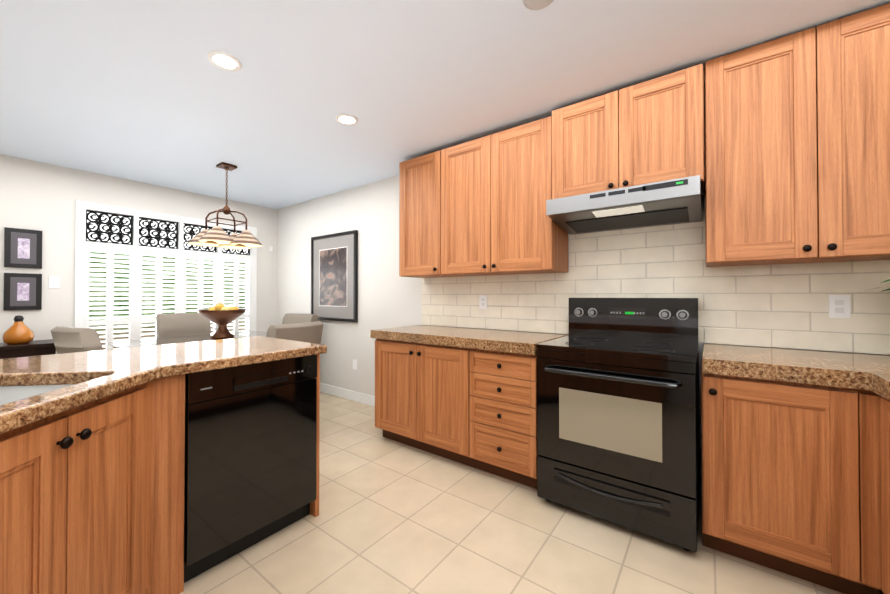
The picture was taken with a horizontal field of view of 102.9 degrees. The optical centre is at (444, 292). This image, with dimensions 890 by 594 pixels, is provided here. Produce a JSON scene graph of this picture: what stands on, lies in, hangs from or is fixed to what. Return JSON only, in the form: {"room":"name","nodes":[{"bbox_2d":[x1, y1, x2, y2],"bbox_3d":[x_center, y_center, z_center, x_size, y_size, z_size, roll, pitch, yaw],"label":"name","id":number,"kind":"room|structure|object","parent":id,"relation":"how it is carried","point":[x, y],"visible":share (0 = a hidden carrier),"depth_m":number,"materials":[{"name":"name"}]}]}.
{"room":"kitchen","nodes":[
{"label":"kitchen","id":0,"kind":"room"},
{"bbox_2d":[0,154,276,358],"bbox_3d":[-3.500,0.017,3.757,0.150,2.440,3.430,0,-1,37],"label":"wall","id":1,"kind":"structure","parent":0,"point":[40,196],"depth_m":3.43,"materials":[{"name":"white paint"}]},
{"bbox_2d":[3,273,41,309],"bbox_3d":[-3.804,-0.004,3.198,0.025,0.330,0.220,0,-1,37],"label":"picture frame","id":2,"kind":"object","parent":1,"relation":"attached to","point":[22,291],"depth_m":3.19,"materials":[{"name":"black wood"}]},
{"bbox_2d":[4,227,41,268],"bbox_3d":[-3.804,-0.393,3.202,0.025,0.350,0.220,0,-1,37],"label":"picture frame","id":3,"kind":"object","parent":1,"relation":"attached to","point":[22,249],"depth_m":3.19,"materials":[{"name":"black wood"}]},
{"bbox_2d":[49,276,59,287],"bbox_3d":[-3.699,-0.095,3.357,0.009,0.115,0.070,0,-1,37],"label":"switch plate","id":4,"kind":"object","parent":1,"relation":"attached to","point":[54,281],"depth_m":3.36,"materials":[{"name":"white plastic"}]},
{"bbox_2d":[74,200,256,349],"bbox_3d":[-3.147,0.176,4.191,0.177,2.130,1.730,0,-1,37],"label":"window","id":5,"kind":"structure","parent":1,"relation":"in","point":[135,234],"depth_m":3.91,"materials":[{"name":"white wood"}]},
{"bbox_2d":[0,0,889,208],"bbox_3d":[-0.993,-1.271,1.904,6.400,0.100,3.730,0,-1,37],"label":"ceiling","id":6,"kind":"structure","parent":0,"point":[146,91],"depth_m":1.98,"materials":[{"name":"white paint"}]},
{"bbox_2d":[207,51,241,70],"bbox_3d":[-1.164,-1.218,1.875,0.155,0.006,0.155,0,-1,31],"label":"recessed light","id":7,"kind":"object","parent":6,"relation":"in","point":[224,61],"depth_m":1.87,"materials":[{"name":"white"}]},
{"bbox_2d":[188,162,262,248],"bbox_3d":[-2.078,-0.826,3.374,0.534,0.759,0.534,0,-1,37],"label":"pendant light","id":8,"kind":"object","parent":6,"relation":"hanging from","point":[217,236],"visible":1,"depth_m":3.33,"materials":[{"name":"white glass"}]},
{"bbox_2d":[335,114,357,124],"bbox_3d":[-0.690,-1.212,2.495,0.155,0.006,0.155,0,-1,31],"label":"recessed light","id":9,"kind":"object","parent":6,"relation":"in","point":[345,119],"depth_m":2.49,"materials":[{"name":"white"}]},
{"bbox_2d":[523,0,552,9],"bbox_3d":[0.389,-1.221,1.467,0.131,0.007,0.131,0,-1,31],"label":"recessed light","id":10,"kind":"object","parent":6,"relation":"in","point":[530,4],"depth_m":1.50,"materials":[{"name":"white"}]},
{"bbox_2d":[180,392,883,593],"bbox_3d":[-0.993,1.268,1.879,6.400,0.100,3.730,0,-1,37],"label":"floor","id":11,"kind":"structure","parent":0,"point":[394,517],"depth_m":1.70,"materials":[{"name":"tile"}]},
{"bbox_2d":[0,339,55,358],"bbox_3d":[-3.651,0.835,3.044,0.390,0.790,0.420,0,-1,37],"label":"side table","id":12,"kind":"object","parent":11,"relation":"on","point":[38,347],"visible":0.35,"depth_m":2.97,"materials":[{"name":"brown wood"}]},
{"bbox_2d":[2,315,34,343],"bbox_3d":[-3.653,0.319,3.038,0.180,0.240,0.180,0,-1,37],"label":"vase","id":13,"kind":"object","parent":12,"relation":"on","point":[18,331],"visible":1,"depth_m":3.00,"materials":[{"name":"orange ceramic"}]},
{"bbox_2d":[51,326,102,353],"bbox_3d":[-2.891,0.755,3.055,0.480,0.949,0.661,0,-1,25],"label":"chair","id":14,"kind":"object","parent":11,"relation":"on","point":[68,340],"visible":0.35,"depth_m":2.75,"materials":[{"name":"grey fabric"}]},
{"bbox_2d":[0,336,326,593],"bbox_3d":[-1.008,0.579,0.986,2.050,1.262,1.961,0,-1,37],"label":"base cabinet","id":15,"kind":"object","parent":11,"relation":"on","point":[92,465],"visible":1,"depth_m":1.18,"materials":[{"name":"brown wood"}]},
{"bbox_2d":[0,336,326,433],"bbox_3d":[-1.008,0.302,0.989,2.050,0.044,1.961,0,-1,37],"label":"countertop","id":16,"kind":"structure","parent":15,"relation":"on","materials":[{"name":"stone"}]},
{"bbox_2d":[0,384,74,404],"bbox_3d":[-1.328,0.242,0.865,0.892,0.590,0.892,0,-1,37],"label":"sink","id":17,"kind":"object","parent":16,"relation":"in","point":[10,394],"depth_m":1.22,"materials":[{"name":"white ceramic"}]},
{"bbox_2d":[156,313,210,337],"bbox_3d":[-2.770,0.739,3.874,0.667,0.999,0.480,0,-1,37],"label":"chair","id":18,"kind":"object","parent":11,"relation":"on","point":[178,324],"visible":0.17,"depth_m":3.98,"materials":[{"name":"grey fabric"}]},
{"bbox_2d":[107,331,266,347],"bbox_3d":[-2.240,0.841,3.390,1.000,0.785,1.320,0,-1,37],"label":"dining table","id":19,"kind":"object","parent":11,"relation":"on","point":[154,341],"visible":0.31,"depth_m":3.35,"materials":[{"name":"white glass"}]},
{"bbox_2d":[197,303,246,338],"bbox_3d":[-2.208,0.280,3.522,0.420,0.338,0.420,0,-1,37],"label":"fruit bowl","id":20,"kind":"object","parent":19,"relation":"on","point":[221,316],"visible":1,"depth_m":3.45,"materials":[{"name":"brown wood"}]},
{"bbox_2d":[184,355,316,582],"bbox_3d":[-1.094,0.775,1.841,0.599,0.876,0.588,0,-1,37],"label":"dishwasher","id":21,"kind":"object","parent":11,"relation":"on","point":[250,451],"visible":0.88,"depth_m":1.62,"materials":[{"name":"black metal"}]},
{"bbox_2d":[266,321,322,343],"bbox_3d":[-1.465,0.746,3.142,0.663,0.969,0.480,0,-1,29],"label":"chair","id":22,"kind":"object","parent":11,"relation":"on","point":[309,332],"visible":0.33,"depth_m":2.95,"materials":[{"name":"grey fabric"}]},
{"bbox_2d":[282,313,318,323],"bbox_3d":[-1.843,0.751,4.069,0.480,0.979,0.664,0,-1,27],"label":"chair","id":23,"kind":"object","parent":11,"relation":"on","point":[290,318],"visible":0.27,"depth_m":4.28,"materials":[{"name":"grey fabric"}]},
{"bbox_2d":[370,337,405,443],"bbox_3d":[-0.190,0.806,3.027,0.544,0.848,0.604,0,-1,37],"label":"base cabinet","id":24,"kind":"object","parent":11,"relation":"on","point":[390,356],"depth_m":2.85,"materials":[{"name":"brown wood"}]},
{"bbox_2d":[406,341,457,461],"bbox_3d":[0.124,0.804,2.793,0.542,0.848,0.604,0,-1,37],"label":"base cabinet","id":25,"kind":"object","parent":11,"relation":"on","point":[431,370],"depth_m":2.59,"materials":[{"name":"brown wood"}]},
{"bbox_2d":[458,349,537,488],"bbox_3d":[0.503,0.801,2.512,0.560,0.848,0.604,0,-1,37],"label":"base cabinet","id":26,"kind":"object","parent":11,"relation":"on","point":[497,392],"depth_m":2.27,"materials":[{"name":"brown wood"}]},
{"bbox_2d":[370,325,566,356],"bbox_3d":[0.142,0.346,2.769,1.430,0.068,0.629,0,-1,37],"label":"countertop","id":27,"kind":"structure","parent":26,"relation":"on","point":[494,341],"depth_m":2.53,"materials":[{"name":"brown stone"}]},
{"bbox_2d":[537,298,699,551],"bbox_3d":[1.005,0.628,2.057,0.756,1.185,0.708,0,-1,37],"label":"range","id":28,"kind":"object","parent":11,"relation":"on","point":[618,411],"visible":1,"depth_m":1.83,"materials":[{"name":"black metal"}]},
{"bbox_2d":[701,368,869,593],"bbox_3d":[1.560,0.793,1.676,0.555,0.848,0.682,0,-1,37],"label":"base cabinet","id":29,"kind":"object","parent":11,"relation":"on","point":[795,462],"depth_m":1.47,"materials":[{"name":"brown wood"}]},
{"bbox_2d":[702,343,889,384],"bbox_3d":[1.817,0.333,1.522,1.146,0.068,0.629,0,-1,37],"label":"countertop","id":30,"kind":"structure","parent":29,"relation":"on","point":[799,365],"depth_m":1.53,"materials":[{"name":"brown stone"}]},
{"bbox_2d":[870,373,889,396],"bbox_3d":[1.451,0.324,0.608,0.641,0.068,1.275,0,-1,37],"label":"countertop","id":31,"kind":"structure","parent":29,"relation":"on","point":[880,381],"depth_m":1.25,"materials":[{"name":"brown stone"}]},
{"bbox_2d":[862,389,889,593],"bbox_3d":[1.688,0.786,0.941,0.664,0.848,0.540,0,-1,37],"label":"base cabinet","id":32,"kind":"object","parent":11,"relation":"on","point":[875,405],"depth_m":1.32,"materials":[{"name":"brown wood"}]},
{"bbox_2d":[276,90,886,494],"bbox_3d":[0.075,0.013,3.327,6.400,2.440,0.150,0,-1,37],"label":"wall","id":33,"kind":"structure","parent":0,"point":[389,296],"depth_m":4.00,"materials":[{"name":"white paint"}]},
{"bbox_2d":[311,230,357,321],"bbox_3d":[-1.349,-0.178,4.271,0.870,1.040,0.035,0,-1,37],"label":"picture frame","id":34,"kind":"object","parent":33,"relation":"attached to","point":[334,277],"visible":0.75,"depth_m":4.23,"materials":[{"name":"black"}]},
{"bbox_2d":[320,383,374,406],"bbox_3d":[-1.332,1.187,4.257,2.714,0.110,0.017,0,-1,37],"label":"baseboard","id":35,"kind":"structure","parent":33,"relation":"attached to","point":[363,398],"depth_m":4.07,"materials":[{"name":"white wood"}]},
{"bbox_2d":[353,359,356,369],"bbox_3d":[-1.027,0.825,4.042,0.070,0.110,0.006,0,-1,37],"label":"electrical outlet plate","id":36,"kind":"object","parent":33,"relation":"attached to","point":[354,361],"depth_m":4.04,"materials":[{"name":"white plastic"}]},
{"bbox_2d":[399,153,434,277],"bbox_3d":[-0.096,-0.674,3.143,0.543,1.068,0.329,0,-1,37],"label":"upper cabinet","id":37,"kind":"object","parent":33,"relation":"attached to","point":[415,173],"depth_m":3.07,"materials":[{"name":"brown wood"}]},
{"bbox_2d":[479,295,486,308],"bbox_3d":[0.325,0.085,3.027,0.074,0.116,0.007,0,-1,37],"label":"electrical outlet plate","id":38,"kind":"object","parent":33,"relation":"attached to","point":[482,298],"depth_m":3.02,"materials":[{"name":"white plastic"}]},
{"bbox_2d":[431,117,567,277],"bbox_3d":[0.401,-0.677,2.773,1.008,1.068,0.329,0,-1,37],"label":"upper cabinet","id":39,"kind":"object","parent":33,"relation":"attached to","point":[489,193],"depth_m":2.59,"materials":[{"name":"brown wood"}]},
{"bbox_2d":[546,175,701,234],"bbox_3d":[1.086,-0.499,2.170,0.780,0.150,0.477,0,-1,37],"label":"range hood","id":40,"kind":"object","parent":33,"relation":"attached to","point":[672,201],"visible":1,"depth_m":2.04,"materials":[{"name":"silver metal"}]},
{"bbox_2d":[547,61,706,199],"bbox_3d":[1.123,-0.897,2.219,0.805,0.639,0.359,0,-1,37],"label":"upper cabinet","id":41,"kind":"object","parent":33,"relation":"attached to","point":[650,131],"depth_m":2.03,"materials":[{"name":"brown wood"}]},
{"bbox_2d":[703,3,889,266],"bbox_3d":[1.788,-0.688,1.741,0.820,1.068,0.329,0,-1,37],"label":"upper cabinet","id":42,"kind":"object","parent":33,"relation":"attached to","point":[789,163],"depth_m":1.64,"materials":[{"name":"brown wood"}]},
{"bbox_2d":[829,295,850,317],"bbox_3d":[1.989,0.073,1.789,0.074,0.116,0.007,0,-1,37],"label":"electrical outlet plate","id":43,"kind":"object","parent":33,"relation":"attached to","point":[839,306],"depth_m":1.79,"materials":[{"name":"white plastic"}]},
{"label":"outside","id":44,"kind":"structure","parent":0,"visible":0},
{"bbox_2d":[89,248,245,349],"bbox_3d":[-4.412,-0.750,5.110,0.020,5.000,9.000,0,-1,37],"label":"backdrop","id":45,"kind":"structure","parent":44,"point":[116,333],"depth_m":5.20,"materials":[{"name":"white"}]},
{"bbox_3d":[1.514,-0.020,0.026,0.150,2.440,3.430,0,-1,37],"label":"wall","id":46,"kind":"structure","parent":0,"visible":0},
{"bbox_2d":[422,195,889,354],"bbox_3d":[1.126,-0.135,2.446,3.360,0.882,0.012,0,-1,37],"label":"backsplash","id":47,"kind":"structure","parent":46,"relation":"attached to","point":[781,305],"depth_m":2.14,"materials":[{"name":"beige tile"}]}
]}

